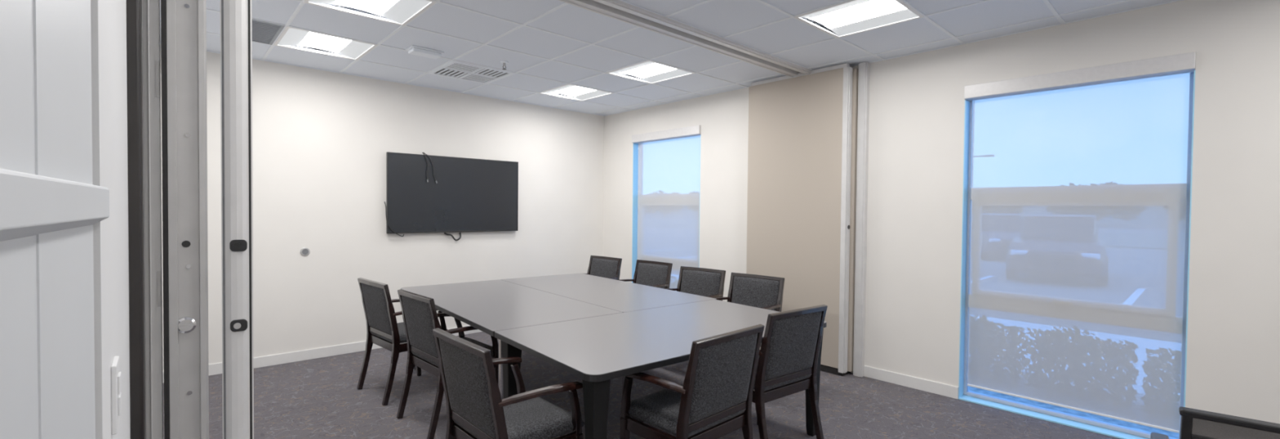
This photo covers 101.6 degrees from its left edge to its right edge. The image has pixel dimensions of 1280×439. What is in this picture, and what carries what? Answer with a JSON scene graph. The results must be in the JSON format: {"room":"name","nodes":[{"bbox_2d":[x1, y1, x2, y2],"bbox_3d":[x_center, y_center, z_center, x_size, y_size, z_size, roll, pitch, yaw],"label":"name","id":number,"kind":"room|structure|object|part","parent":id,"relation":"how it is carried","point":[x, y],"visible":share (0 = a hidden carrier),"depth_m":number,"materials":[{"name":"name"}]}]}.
{"room":"conference room","nodes":[
{"label":"conference room","id":0,"kind":"room"},
{"bbox_2d":[90,0,146,438],"bbox_3d":[-2.374,-0.067,2.421,0.100,2.890,4.658,0,2,-43],"label":"wall","id":1,"kind":"structure","parent":0,"point":[108,17],"depth_m":0.89,"materials":[{"name":"paint"}]},
{"bbox_2d":[0,0,109,438],"bbox_3d":[-0.469,0.282,0.354,0.060,2.290,0.953,0,1,-40],"label":"door","id":2,"kind":"structure","parent":1,"relation":"in","point":[51,205],"depth_m":0.51,"materials":[{"name":"paint"}]},
{"bbox_2d":[111,355,121,435],"bbox_3d":[-0.905,0.302,0.902,0.010,0.116,0.080,0,2,-43],"label":"light switch","id":3,"kind":"object","parent":1,"relation":"attached to","point":[116,382],"visible":1,"depth_m":0.87,"materials":[{"name":"white plastic"}]},
{"bbox_2d":[126,0,146,438],"bbox_3d":[-1.374,0.037,1.422,0.031,2.740,0.150,0,2,-43],"label":"trim","id":4,"kind":"structure","parent":1,"relation":"attached to","point":[134,7],"depth_m":1.37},
{"bbox_2d":[160,44,604,371],"bbox_3d":[-2.233,-0.131,5.789,4.859,2.890,0.120,0,2,-43],"label":"wall","id":5,"kind":"structure","parent":0,"point":[322,140],"depth_m":5.19,"materials":[{"name":"paint"}]},
{"bbox_2d":[300,247,310,256],"bbox_3d":[-3.134,0.302,4.886,0.080,0.080,0.012,0,2,-43],"label":"cap","id":6,"kind":"object","parent":5,"relation":"attached to","point":[304,251],"visible":1,"depth_m":4.88,"materials":[{"name":"metal"}]},
{"bbox_2d":[162,325,483,382],"bbox_3d":[-2.221,1.267,5.751,4.609,0.095,0.012,0,2,-43],"label":"baseboard","id":7,"kind":"structure","parent":5,"relation":"attached to","point":[293,357],"depth_m":4.90,"materials":[{"name":"plastic"}]},
{"bbox_2d":[386,151,518,234],"bbox_3d":[-2.043,-0.276,5.842,1.492,0.835,0.052,0,2,-43],"label":"television","id":8,"kind":"object","parent":5,"relation":"attached to","point":[468,194],"visible":1,"depth_m":5.76,"materials":[{"name":"black plastic"}]},
{"bbox_2d":[384,201,404,236],"bbox_3d":[-2.529,-0.003,5.387,0.196,0.363,0.059,0,2,-43],"label":"cable","id":9,"kind":"object","parent":8,"relation":"hanging from","point":[384,202],"visible":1,"depth_m":5.32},
{"bbox_2d":[422,152,428,182],"bbox_3d":[-2.296,-0.559,5.571,0.071,0.317,0.031,1,1,3],"label":"cable","id":10,"kind":"object","parent":8,"relation":"hanging from","point":[422,153],"visible":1,"depth_m":5.57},
{"bbox_2d":[422,151,437,183],"bbox_3d":[-2.251,-0.556,5.604,0.146,0.332,0.041,0,1,-25],"label":"cable","id":11,"kind":"object","parent":8,"relation":"hanging from","point":[423,152],"visible":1,"depth_m":5.61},
{"bbox_2d":[444,232,461,240],"bbox_3d":[-2.085,0.191,5.816,0.194,0.098,0.044,0,2,-43],"label":"cable","id":12,"kind":"object","parent":8,"relation":"hanging from","point":[451,235],"visible":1,"depth_m":5.81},
{"bbox_2d":[163,332,1119,438],"bbox_3d":[-0.036,1.461,2.395,6.165,0.120,8.118,0,2,-43],"label":"floor","id":13,"kind":"structure","parent":0,"point":[317,398],"depth_m":3.81,"materials":[{"name":"carpet"}]},
{"bbox_2d":[142,0,163,438],"bbox_3d":[-1.735,0.053,1.867,0.036,2.677,1.106,0,2,-43],"label":"partition panel","id":14,"kind":"object","parent":13,"relation":"on","point":[150,8],"visible":1,"depth_m":1.46,"materials":[{"name":"metal"}]},
{"bbox_2d":[160,0,208,438],"bbox_3d":[-1.698,0.053,1.929,0.098,2.677,1.164,0,2,-43],"label":"partition panel","id":15,"kind":"object","parent":13,"relation":"on","point":[183,22],"visible":1,"depth_m":1.51,"materials":[{"name":"metal"}]},
{"bbox_2d":[220,0,253,438],"bbox_3d":[-1.560,0.052,2.007,0.076,2.677,1.129,0,1,-39],"label":"partition panel","id":16,"kind":"object","parent":13,"relation":"on","point":[236,15],"visible":1,"depth_m":1.57,"materials":[{"name":"metal"}]},
{"bbox_2d":[356,277,448,405],"bbox_3d":[-1.875,0.907,4.144,0.586,0.890,0.518,2,2,42],"label":"dining chair","id":17,"kind":"object","parent":13,"relation":"on","point":[383,330],"visible":0.69,"depth_m":3.94,"materials":[{"name":"brown wood"}]},
{"bbox_3d":[-2.188,0.909,4.161,0.031,0.880,0.121,2,2,42],"label":"leg","id":18,"kind":"part","parent":17,"relation":"part of","materials":[{"name":"brown wood"}]},
{"bbox_3d":[-2.033,0.482,3.958,0.519,0.036,0.037,2,2,42],"label":"rail","id":19,"kind":"part","parent":17,"relation":"part of","materials":[{"name":"brown wood"}]},
{"bbox_3d":[-2.006,0.676,3.993,0.460,0.366,0.092,2,2,42],"label":"backrest","id":20,"kind":"part","parent":17,"relation":"part of","materials":[{"name":"grey fabric"}]},
{"bbox_3d":[-1.984,0.876,4.023,0.466,0.036,0.026,2,2,42],"label":"rail","id":21,"kind":"part","parent":17,"relation":"part of","materials":[{"name":"brown wood"}]},
{"bbox_3d":[-1.854,0.954,4.169,0.500,0.060,0.400,2,2,42],"label":"seat frame","id":22,"kind":"part","parent":17,"relation":"part of","materials":[{"name":"brown wood"}]},
{"bbox_3d":[-1.829,0.919,3.834,0.031,0.880,0.121,2,2,42],"label":"leg","id":23,"kind":"part","parent":17,"relation":"part of","materials":[{"name":"brown wood"}]},
{"bbox_3d":[-2.060,0.685,4.324,0.061,0.040,0.406,2,2,42],"label":"armrest","id":24,"kind":"part","parent":17,"relation":"part of","materials":[{"name":"brown wood"}]},
{"bbox_3d":[-1.845,0.890,4.176,0.478,0.084,0.430,2,2,42],"label":"seat","id":25,"kind":"part","parent":17,"relation":"part of","materials":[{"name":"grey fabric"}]},
{"bbox_3d":[-1.672,0.696,3.971,0.061,0.040,0.406,2,2,42],"label":"armrest","id":26,"kind":"part","parent":17,"relation":"part of","materials":[{"name":"brown wood"}]},
{"bbox_3d":[-1.906,1.133,4.473,0.042,0.422,0.051,2,2,42],"label":"leg","id":27,"kind":"part","parent":17,"relation":"part of","materials":[{"name":"brown wood"}]},
{"bbox_2d":[396,288,497,438],"bbox_3d":[-1.300,0.924,3.569,0.586,0.890,0.518,2,2,45],"label":"dining chair","id":28,"kind":"object","parent":13,"relation":"on","point":[420,317],"visible":0.6,"depth_m":3.41,"materials":[{"name":"fabric"}]},
{"bbox_3d":[-1.612,0.925,3.599,0.031,0.880,0.121,2,2,45],"label":"leg","id":29,"kind":"part","parent":28,"relation":"part of","materials":[{"name":"brown wood"}]},
{"bbox_3d":[-1.464,0.499,3.390,0.519,0.036,0.037,2,2,45],"label":"rail","id":30,"kind":"part","parent":28,"relation":"part of","materials":[{"name":"brown wood"}]},
{"bbox_3d":[-1.437,0.693,3.424,0.460,0.366,0.092,2,2,45],"label":"backrest","id":31,"kind":"part","parent":28,"relation":"part of","materials":[{"name":"grey fabric"}]},
{"bbox_3d":[-1.414,0.892,3.453,0.466,0.036,0.026,2,2,45],"label":"rail","id":32,"kind":"part","parent":28,"relation":"part of","materials":[{"name":"brown wood"}]},
{"bbox_3d":[-1.266,0.935,3.258,0.031,0.880,0.121,2,2,45],"label":"leg","id":33,"kind":"part","parent":28,"relation":"part of","materials":[{"name":"brown wood"}]},
{"bbox_3d":[-1.477,0.702,3.757,0.061,0.040,0.406,2,2,45],"label":"armrest","id":34,"kind":"part","parent":28,"relation":"part of","materials":[{"name":"brown wood"}]},
{"bbox_3d":[-1.269,0.907,3.600,0.478,0.084,0.430,2,2,45],"label":"seat","id":35,"kind":"part","parent":28,"relation":"part of","materials":[{"name":"grey fabric"}]},
{"bbox_3d":[-1.278,0.971,3.593,0.500,0.060,0.400,2,2,45],"label":"seat frame","id":36,"kind":"part","parent":28,"relation":"part of","materials":[{"name":"brown wood"}]},
{"bbox_3d":[-1.103,0.713,3.388,0.061,0.040,0.406,2,2,45],"label":"armrest","id":37,"kind":"part","parent":28,"relation":"part of","materials":[{"name":"brown wood"}]},
{"bbox_3d":[-0.977,1.159,3.563,0.042,0.422,0.051,2,2,45],"label":"leg","id":38,"kind":"part","parent":28,"relation":"part of","materials":[{"name":"brown wood"}]},
{"bbox_2d":[432,328,584,438],"bbox_3d":[-0.607,0.953,2.416,0.518,0.890,0.586,0,2,-43],"label":"dining chair","id":39,"kind":"object","parent":13,"relation":"on","point":[476,409],"visible":1,"depth_m":2.29,"materials":[{"name":"fabric"}]},
{"bbox_3d":[-0.918,0.954,2.458,0.121,0.880,0.031,0,2,-43],"label":"leg","id":40,"kind":"part","parent":39,"relation":"part of","materials":[{"name":"brown wood"}]},
{"bbox_3d":[-0.778,0.528,2.244,0.037,0.036,0.519,0,2,-43],"label":"rail","id":41,"kind":"part","parent":39,"relation":"part of","materials":[{"name":"brown wood"}]},
{"bbox_3d":[-0.749,0.722,2.276,0.092,0.366,0.460,0,2,-43],"label":"backrest","id":42,"kind":"part","parent":39,"relation":"part of","materials":[{"name":"grey fabric"}]},
{"bbox_3d":[-0.726,0.921,2.304,0.026,0.036,0.466,0,2,-43],"label":"rail","id":43,"kind":"part","parent":39,"relation":"part of","materials":[{"name":"brown wood"}]},
{"bbox_3d":[-0.586,0.965,2.103,0.121,0.880,0.031,0,2,-43],"label":"leg","id":44,"kind":"part","parent":39,"relation":"part of","materials":[{"name":"brown wood"}]},
{"bbox_3d":[-0.777,0.731,2.610,0.406,0.040,0.061,0,2,-43],"label":"armrest","id":45,"kind":"part","parent":39,"relation":"part of","materials":[{"name":"brown wood"}]},
{"bbox_3d":[-0.584,1.000,2.439,0.400,0.060,0.500,0,2,-43],"label":"seat frame","id":46,"kind":"part","parent":39,"relation":"part of","materials":[{"name":"brown wood"}]},
{"bbox_3d":[-0.575,0.936,2.446,0.430,0.084,0.478,0,2,-43],"label":"seat","id":47,"kind":"part","parent":39,"relation":"part of","materials":[{"name":"grey fabric"}]},
{"bbox_3d":[-0.418,0.742,2.227,0.406,0.040,0.061,0,2,-43],"label":"armrest","id":48,"kind":"part","parent":39,"relation":"part of","materials":[{"name":"brown wood"}]},
{"bbox_3d":[-0.285,1.189,2.397,0.051,0.422,0.042,0,2,-43],"label":"leg","id":49,"kind":"part","parent":39,"relation":"part of","materials":[{"name":"brown wood"}]},
{"bbox_2d":[400,280,622,399],"bbox_3d":[-1.117,0.988,4.085,0.932,0.740,2.032,0,1,-39],"label":"conference table","id":50,"kind":"object","parent":13,"relation":"on","point":[489,307],"visible":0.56,"depth_m":3.77,"materials":[{"name":"grey laminate"}]},
{"bbox_3d":[-1.970,0.986,4.563,0.052,0.708,0.052,0,1,-39],"label":"leg","id":51,"kind":"part","parent":50,"relation":"part of","materials":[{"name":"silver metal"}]},
{"bbox_3d":[-0.836,1.025,3.151,0.052,0.708,0.052,0,1,-39],"label":"leg","id":52,"kind":"part","parent":50,"relation":"part of","materials":[{"name":"silver metal"}]},
{"bbox_2d":[583,255,622,279],"bbox_3d":[-0.569,0.884,5.990,0.586,0.890,0.518,2,2,43],"label":"dining chair","id":53,"kind":"object","parent":13,"relation":"on","point":[606,267],"visible":0.19,"depth_m":6.10,"materials":[{"name":"fabric"}]},
{"bbox_3d":[-0.612,0.882,6.301,0.031,0.880,0.121,2,2,43],"label":"leg","id":54,"kind":"part","parent":53,"relation":"part of","materials":[{"name":"brown wood"}]},
{"bbox_3d":[-0.432,0.649,6.131,0.460,0.366,0.092,2,2,43],"label":"backrest","id":55,"kind":"part","parent":53,"relation":"part of","materials":[{"name":"grey fabric"}]},
{"bbox_3d":[-0.401,0.455,6.158,0.519,0.036,0.037,2,2,43],"label":"rail","id":56,"kind":"part","parent":53,"relation":"part of","materials":[{"name":"brown wood"}]},
{"bbox_3d":[-0.256,0.892,5.970,0.031,0.880,0.121,2,2,43],"label":"leg","id":57,"kind":"part","parent":53,"relation":"part of","materials":[{"name":"brown wood"}]},
{"bbox_2d":[501,273,715,394],"bbox_3d":[-0.389,0.983,4.671,0.932,0.740,2.032,0,1,-39],"label":"conference table","id":58,"kind":"object","parent":13,"relation":"on","point":[622,296],"visible":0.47,"depth_m":4.45,"materials":[{"name":"grey laminate"}]},
{"bbox_3d":[-0.107,1.020,3.736,0.052,0.708,0.052,0,1,-39],"label":"leg","id":59,"kind":"part","parent":58,"relation":"part of","materials":[{"name":"black metal"}]},
{"bbox_2d":[618,259,672,288],"bbox_3d":[-0.020,0.898,5.516,0.518,0.890,0.586,-1,2,-45],"label":"dining chair","id":60,"kind":"object","parent":13,"relation":"on","point":[647,273],"visible":0.25,"depth_m":5.63,"materials":[{"name":"fabric"}]},
{"bbox_3d":[-0.210,0.676,5.691,0.406,0.040,0.061,-1,2,-45],"label":"armrest","id":61,"kind":"part","parent":60,"relation":"part of","materials":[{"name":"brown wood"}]},
{"bbox_3d":[-0.050,0.897,5.829,0.121,0.880,0.031,-1,2,-45],"label":"leg","id":62,"kind":"part","parent":60,"relation":"part of","materials":[{"name":"brown wood"}]},
{"bbox_3d":[0.123,0.664,5.652,0.092,0.366,0.460,-1,2,-45],"label":"backrest","id":63,"kind":"part","parent":60,"relation":"part of","materials":[{"name":"grey fabric"}]},
{"bbox_3d":[0.155,0.470,5.678,0.037,0.036,0.519,-1,2,-45],"label":"rail","id":64,"kind":"part","parent":60,"relation":"part of","materials":[{"name":"brown wood"}]},
{"bbox_3d":[0.160,0.687,5.319,0.406,0.040,0.061,-1,2,-45],"label":"armrest","id":65,"kind":"part","parent":60,"relation":"part of","materials":[{"name":"brown wood"}]},
{"bbox_3d":[0.292,0.907,5.484,0.121,0.880,0.031,-1,2,-45],"label":"leg","id":66,"kind":"part","parent":60,"relation":"part of","materials":[{"name":"brown wood"}]},
{"bbox_2d":[494,299,826,438],"bbox_3d":[0.189,1.018,3.178,1.830,0.740,1.012,0,1,-39],"label":"conference table","id":67,"kind":"object","parent":13,"relation":"on","point":[598,350],"visible":0.75,"depth_m":2.90,"materials":[{"name":"grey laminate"}]},
{"bbox_3d":[-0.736,1.029,2.988,0.094,0.708,0.094,0,1,-39],"label":"leg","id":68,"kind":"part","parent":67,"relation":"part of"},
{"bbox_3d":[-0.196,1.047,2.316,0.094,0.708,0.094,0,1,-39],"label":"leg","id":69,"kind":"part","parent":67,"relation":"part of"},
{"bbox_3d":[1.113,1.039,3.368,0.094,0.708,0.094,0,1,-39],"label":"leg","id":70,"kind":"part","parent":67,"relation":"part of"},
{"bbox_2d":[619,324,764,438],"bbox_3d":[0.249,0.958,2.586,0.586,0.890,0.518,-1,2,-44],"label":"dining chair","id":71,"kind":"object","parent":13,"relation":"on","point":[713,401],"visible":0.96,"depth_m":2.44,"materials":[{"name":"fabric"}]},
{"bbox_3d":[-0.078,1.187,2.585,0.042,0.422,0.051,-1,2,-44],"label":"leg","id":72,"kind":"part","parent":71,"relation":"part of","materials":[{"name":"brown wood"}]},
{"bbox_3d":[0.054,0.743,2.408,0.061,0.040,0.406,-1,2,-44],"label":"armrest","id":73,"kind":"part","parent":71,"relation":"part of","materials":[{"name":"brown wood"}]},
{"bbox_3d":[0.219,0.940,2.617,0.478,0.084,0.430,-1,2,-44],"label":"seat","id":74,"kind":"part","parent":71,"relation":"part of","materials":[{"name":"grey fabric"}]},
{"bbox_3d":[0.227,1.004,2.610,0.500,0.060,0.400,-1,2,-44],"label":"seat frame","id":75,"kind":"part","parent":71,"relation":"part of","materials":[{"name":"brown wood"}]},
{"bbox_3d":[0.211,0.969,2.275,0.031,0.880,0.121,-1,2,-44],"label":"leg","id":76,"kind":"part","parent":71,"relation":"part of","materials":[{"name":"brown wood"}]},
{"bbox_3d":[0.362,0.929,2.467,0.466,0.036,0.026,-1,2,-44],"label":"rail","id":77,"kind":"part","parent":71,"relation":"part of","materials":[{"name":"brown wood"}]},
{"bbox_3d":[0.389,0.729,2.438,0.460,0.366,0.092,-1,2,-44],"label":"backrest","id":78,"kind":"part","parent":71,"relation":"part of","materials":[{"name":"grey fabric"}]},
{"bbox_3d":[0.419,0.536,2.404,0.519,0.036,0.037,-1,2,-44],"label":"rail","id":79,"kind":"part","parent":71,"relation":"part of","materials":[{"name":"brown wood"}]},
{"bbox_3d":[0.562,0.966,2.610,0.031,0.880,0.121,-1,2,-44],"label":"leg","id":80,"kind":"part","parent":71,"relation":"part of","materials":[{"name":"brown wood"}]},
{"bbox_2d":[666,266,725,301],"bbox_3d":[0.441,0.915,4.882,0.586,0.890,0.518,2,1,42],"label":"dining chair","id":81,"kind":"object","parent":13,"relation":"on","point":[707,282],"visible":0.26,"depth_m":5.00,"materials":[{"name":"fabric"}]},
{"bbox_3d":[0.241,0.693,5.045,0.061,0.040,0.406,2,1,42],"label":"armrest","id":82,"kind":"part","parent":81,"relation":"part of","materials":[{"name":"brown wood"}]},
{"bbox_3d":[0.392,0.914,5.192,0.031,0.880,0.121,2,1,42],"label":"leg","id":83,"kind":"part","parent":81,"relation":"part of","materials":[{"name":"brown wood"}]},
{"bbox_3d":[0.575,0.681,5.025,0.460,0.366,0.092,2,1,42],"label":"backrest","id":84,"kind":"part","parent":81,"relation":"part of","materials":[{"name":"grey fabric"}]},
{"bbox_3d":[0.605,0.486,5.053,0.519,0.036,0.037,2,1,42],"label":"rail","id":85,"kind":"part","parent":81,"relation":"part of","materials":[{"name":"brown wood"}]},
{"bbox_3d":[0.632,0.704,4.695,0.061,0.040,0.406,2,1,42],"label":"armrest","id":86,"kind":"part","parent":81,"relation":"part of","materials":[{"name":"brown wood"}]},
{"bbox_3d":[0.755,0.923,4.868,0.031,0.880,0.121,2,1,42],"label":"leg","id":87,"kind":"part","parent":81,"relation":"part of","materials":[{"name":"brown wood"}]},
{"bbox_2d":[714,272,784,346],"bbox_3d":[0.855,0.929,4.393,0.586,0.890,0.518,2,2,43],"label":"dining chair","id":88,"kind":"object","parent":13,"relation":"on","point":[766,292],"visible":0.34,"depth_m":4.51,"materials":[{"name":"fabric"}]},
{"bbox_3d":[0.658,0.707,4.560,0.061,0.040,0.406,2,2,43],"label":"armrest","id":89,"kind":"part","parent":88,"relation":"part of","materials":[{"name":"brown wood"}]},
{"bbox_3d":[0.812,0.927,4.704,0.031,0.880,0.121,2,2,43],"label":"leg","id":90,"kind":"part","parent":88,"relation":"part of","materials":[{"name":"brown wood"}]},
{"bbox_3d":[0.992,0.694,4.534,0.460,0.366,0.092,2,2,43],"label":"backrest","id":91,"kind":"part","parent":88,"relation":"part of","materials":[{"name":"grey fabric"}]},
{"bbox_3d":[1.023,0.500,4.561,0.519,0.036,0.037,2,2,43],"label":"rail","id":92,"kind":"part","parent":88,"relation":"part of","materials":[{"name":"brown wood"}]},
{"bbox_3d":[1.042,0.717,4.202,0.061,0.040,0.406,2,2,43],"label":"armrest","id":93,"kind":"part","parent":88,"relation":"part of","materials":[{"name":"brown wood"}]},
{"bbox_3d":[1.168,0.937,4.373,0.031,0.880,0.121,2,2,43],"label":"leg","id":94,"kind":"part","parent":88,"relation":"part of","materials":[{"name":"brown wood"}]},
{"bbox_2d":[751,304,827,438],"bbox_3d":[0.763,0.951,3.186,0.586,0.890,0.518,0,1,-37],"label":"dining chair","id":95,"kind":"object","parent":13,"relation":"on","point":[788,353],"visible":0.72,"depth_m":2.98,"materials":[{"name":"fabric"}]},
{"bbox_3d":[0.688,0.962,2.881,0.031,0.880,0.121,0,1,-37],"label":"leg","id":96,"kind":"part","parent":95,"relation":"part of","materials":[{"name":"brown wood"}]},
{"bbox_3d":[0.744,0.998,3.212,0.500,0.060,0.400,0,1,-37],"label":"seat frame","id":97,"kind":"part","parent":95,"relation":"part of","materials":[{"name":"brown wood"}]},
{"bbox_3d":[0.737,0.933,3.220,0.478,0.084,0.430,0,1,-37],"label":"seat","id":98,"kind":"part","parent":95,"relation":"part of","materials":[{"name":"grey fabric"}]},
{"bbox_3d":[0.862,0.922,3.054,0.466,0.036,0.026,0,1,-37],"label":"rail","id":99,"kind":"part","parent":95,"relation":"part of","materials":[{"name":"brown wood"}]},
{"bbox_3d":[0.884,0.723,3.022,0.460,0.366,0.092,0,1,-37],"label":"backrest","id":100,"kind":"part","parent":95,"relation":"part of","materials":[{"name":"grey fabric"}]},
{"bbox_3d":[0.911,0.530,2.985,0.519,0.036,0.037,0,1,-37],"label":"rail","id":101,"kind":"part","parent":95,"relation":"part of","materials":[{"name":"brown wood"}]},
{"bbox_3d":[1.077,0.960,3.172,0.031,0.880,0.121,0,1,-37],"label":"leg","id":102,"kind":"part","parent":95,"relation":"part of","materials":[{"name":"brown wood"}]},
{"bbox_2d":[746,62,853,376],"bbox_3d":[1.471,-0.004,4.941,0.088,2.733,1.054,0,2,-43],"label":"partition panel","id":103,"kind":"object","parent":13,"relation":"on","point":[798,202],"visible":0.91,"depth_m":4.82,"materials":[{"name":"plastic"}]},
{"bbox_2d":[845,67,858,373],"bbox_3d":[1.531,0.014,5.000,0.068,2.697,1.080,0,2,-43],"label":"partition panel","id":104,"kind":"object","parent":13,"relation":"on","point":[855,73],"visible":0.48,"depth_m":4.59,"materials":[{"name":"plastic"}]},
{"bbox_2d":[1151,406,1279,438],"bbox_3d":[1.923,0.994,1.546,0.586,0.890,0.518,2,1,41],"label":"chair","id":105,"kind":"object","parent":13,"relation":"on","point":[1195,424],"visible":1,"depth_m":1.48,"materials":[{"name":"wood"}]},
{"bbox_3d":[1.733,0.772,1.720,0.061,0.040,0.406,2,1,41],"label":"armrest","id":106,"kind":"part","parent":105,"relation":"part of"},
{"bbox_3d":[1.610,0.996,1.554,0.022,0.880,0.121,2,1,41],"label":"leg","id":107,"kind":"part","parent":105,"relation":"part of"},
{"bbox_3d":[1.783,0.638,1.371,0.470,0.016,0.016,2,1,41],"label":"cross rail","id":108,"kind":"part","parent":105,"relation":"part of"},
{"bbox_3d":[1.771,0.564,1.355,0.518,0.025,0.035,2,1,41],"label":"rail","id":109,"kind":"part","parent":105,"relation":"part of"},
{"bbox_2d":[160,0,1182,115],"bbox_3d":[-0.016,-1.417,2.332,5.967,0.162,7.940,0,2,-43],"label":"ceiling","id":110,"kind":"structure","parent":0,"point":[548,44],"depth_m":3.96,"materials":[{"name":"tile"}]},
{"bbox_2d":[252,18,284,44],"bbox_3d":[-2.851,-1.400,3.860,0.290,0.018,0.600,0,2,-43],"label":"ceiling vent","id":111,"kind":"object","parent":110,"relation":"in","point":[262,31],"visible":0.6,"depth_m":3.87,"materials":[{"name":"metal"}]},
{"bbox_2d":[273,26,377,60],"bbox_3d":[-2.511,-1.461,4.170,0.610,0.134,0.600,0,2,-43],"label":"ceiling light","id":112,"kind":"object","parent":110,"relation":"attached to","point":[291,36],"visible":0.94,"depth_m":4.20,"materials":[{"name":"white plastic"}]},
{"bbox_2d":[297,31,351,53],"bbox_3d":[-2.511,-1.425,4.170,0.290,0.010,0.556,0,2,-43],"label":"diffuser","id":113,"kind":"object","parent":112,"relation":"attached to","point":[337,45],"depth_m":4.21,"materials":[{"name":"plastic"}]},
{"bbox_2d":[303,0,436,26],"bbox_3d":[-1.700,-1.436,3.285,0.610,0.134,0.600,0,2,-43],"label":"ceiling light","id":114,"kind":"object","parent":110,"relation":"attached to","point":[402,11],"visible":1,"depth_m":3.42,"materials":[{"name":"white plastic"}]},
{"bbox_2d":[333,0,398,15],"bbox_3d":[-1.701,-1.400,3.286,0.290,0.010,0.556,0,2,-43],"label":"diffuser","id":115,"kind":"object","parent":114,"relation":"attached to","point":[380,7],"depth_m":3.42,"materials":[{"name":"plastic"}]},
{"bbox_2d":[405,44,444,59],"bbox_3d":[-1.774,-1.375,4.306,0.260,0.040,0.150,0,2,-43],"label":"emergency light","id":116,"kind":"object","parent":110,"relation":"attached to","point":[413,50],"visible":1,"depth_m":4.27,"materials":[{"name":"plastic"}]},
{"bbox_3d":[-1.773,-1.390,4.305,0.260,0.010,0.150,0,2,-43],"label":"plate","id":117,"kind":"part","parent":116,"relation":"part of","materials":[{"name":"plastic"}]},
{"bbox_2d":[427,60,515,84],"bbox_3d":[-1.612,-1.408,4.995,0.610,0.022,0.600,0,2,-43],"label":"ceiling vent","id":118,"kind":"object","parent":110,"relation":"in","point":[453,68],"visible":1,"depth_m":4.99,"materials":[{"name":"metal"}]},
{"bbox_2d":[500,60,508,70],"bbox_3d":[-1.201,-1.365,4.624,0.069,0.067,0.069,0,2,-43],"label":"sprinkler head","id":119,"kind":"object","parent":110,"relation":"attached to","point":[504,62],"visible":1,"depth_m":4.61},
{"bbox_2d":[538,84,613,101],"bbox_3d":[-0.712,-1.476,5.818,0.610,0.134,0.600,0,2,-43],"label":"ceiling light","id":120,"kind":"object","parent":110,"relation":"attached to","point":[583,93],"visible":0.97,"depth_m":5.87,"materials":[{"name":"white plastic"}]},
{"bbox_2d":[551,85,596,96],"bbox_3d":[-0.713,-1.440,5.819,0.290,0.010,0.556,0,2,-43],"label":"diffuser","id":121,"kind":"object","parent":120,"relation":"attached to","point":[574,91],"depth_m":5.86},
{"bbox_2d":[604,60,695,84],"bbox_3d":[0.098,-1.451,4.934,0.610,0.134,0.600,0,2,-43],"label":"ceiling light","id":122,"kind":"object","parent":110,"relation":"attached to","point":[653,72],"visible":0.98,"depth_m":4.98,"materials":[{"name":"white plastic"}]},
{"bbox_2d":[619,62,676,78],"bbox_3d":[0.098,-1.415,4.935,0.290,0.010,0.556,0,2,-43],"label":"diffuser","id":123,"kind":"object","parent":122,"relation":"attached to","point":[653,69],"depth_m":4.97,"materials":[{"name":"plastic"}]},
{"bbox_2d":[558,0,811,77],"bbox_3d":[-0.069,-1.360,3.426,4.545,0.060,0.220,0,2,-43],"label":"ceiling track","id":124,"kind":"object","parent":110,"relation":"attached to","point":[618,10],"depth_m":3.76,"materials":[{"name":"metal"}]},
{"bbox_2d":[793,0,924,38],"bbox_3d":[1.450,-1.409,3.460,0.610,0.134,0.600,0,2,-43],"label":"ceiling light","id":125,"kind":"object","parent":110,"relation":"attached to","point":[851,17],"visible":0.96,"depth_m":3.50,"materials":[{"name":"white plastic"}]},
{"bbox_2d":[809,0,906,28],"bbox_3d":[1.449,-1.373,3.461,0.290,0.010,0.556,0,2,-43],"label":"diffuser","id":126,"kind":"object","parent":125,"relation":"attached to","point":[869,10],"depth_m":3.48,"materials":[{"name":"plastic"}]},
{"bbox_2d":[603,0,1279,423],"bbox_3d":[2.224,-0.012,4.426,0.170,2.990,7.918,0,2,-43],"label":"wall","id":127,"kind":"structure","parent":0,"point":[917,101],"depth_m":3.81,"materials":[{"name":"paint"}]},
{"bbox_2d":[631,143,700,283],"bbox_3d":[0.350,0.118,6.464,0.171,2.415,1.160,0,2,-43],"label":"window","id":128,"kind":"structure","parent":127,"relation":"in","point":[635,149],"depth_m":6.85,"materials":[{"name":"paint"}]},
{"bbox_2d":[631,124,701,291],"bbox_3d":[0.316,0.066,6.432,0.123,2.309,1.158,0,2,-43],"label":"roller shade","id":129,"kind":"object","parent":128,"relation":"attached to","point":[669,160],"visible":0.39,"depth_m":6.39,"materials":[{"name":"fabric"}]},
{"bbox_2d":[853,62,870,377],"bbox_3d":[1.936,0.007,4.570,0.060,2.740,0.080,0,2,-43],"label":"trim","id":130,"kind":"structure","parent":127,"relation":"attached to","point":[864,67],"depth_m":4.55,"materials":[{"name":"metal"}]},
{"bbox_2d":[863,365,958,399],"bbox_3d":[2.148,1.336,4.386,0.012,0.095,7.906,0,2,-43],"label":"baseboard","id":131,"kind":"structure","parent":127,"relation":"attached to","point":[946,390],"depth_m":4.28,"materials":[{"name":"plastic"}]},
{"bbox_2d":[958,70,1195,438],"bbox_3d":[2.947,0.198,3.631,0.171,2.415,1.211,0,2,-43],"label":"window","id":132,"kind":"structure","parent":127,"relation":"in","point":[1116,431],"depth_m":3.80,"materials":[{"name":"paint"}]},
{"bbox_3d":[2.936,1.399,3.654,0.171,0.012,1.209,0,2,-43],"label":"sill","id":133,"kind":"part","parent":132,"relation":"part of","materials":[{"name":"paint"}]},
{"bbox_2d":[964,51,1195,433],"bbox_3d":[2.914,0.146,3.599,0.123,2.309,1.209,0,2,-43],"label":"roller shade","id":134,"kind":"object","parent":132,"relation":"attached to","point":[1079,179],"visible":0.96,"depth_m":3.53,"materials":[{"name":"fabric"}]},
{"bbox_3d":[25.698,0.651,64.283,115.255,0.080,200.000,0,2,-43],"label":"ground","id":135,"kind":"structure","parent":0,"visible":0},
{"bbox_2d":[968,386,1178,438],"bbox_3d":[0.667,1.455,7.437,1.585,0.050,70.000,0,2,-43],"label":"planting bed","id":136,"kind":"object","parent":135,"relation":"on","point":[1113,421],"depth_m":4.10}
]}

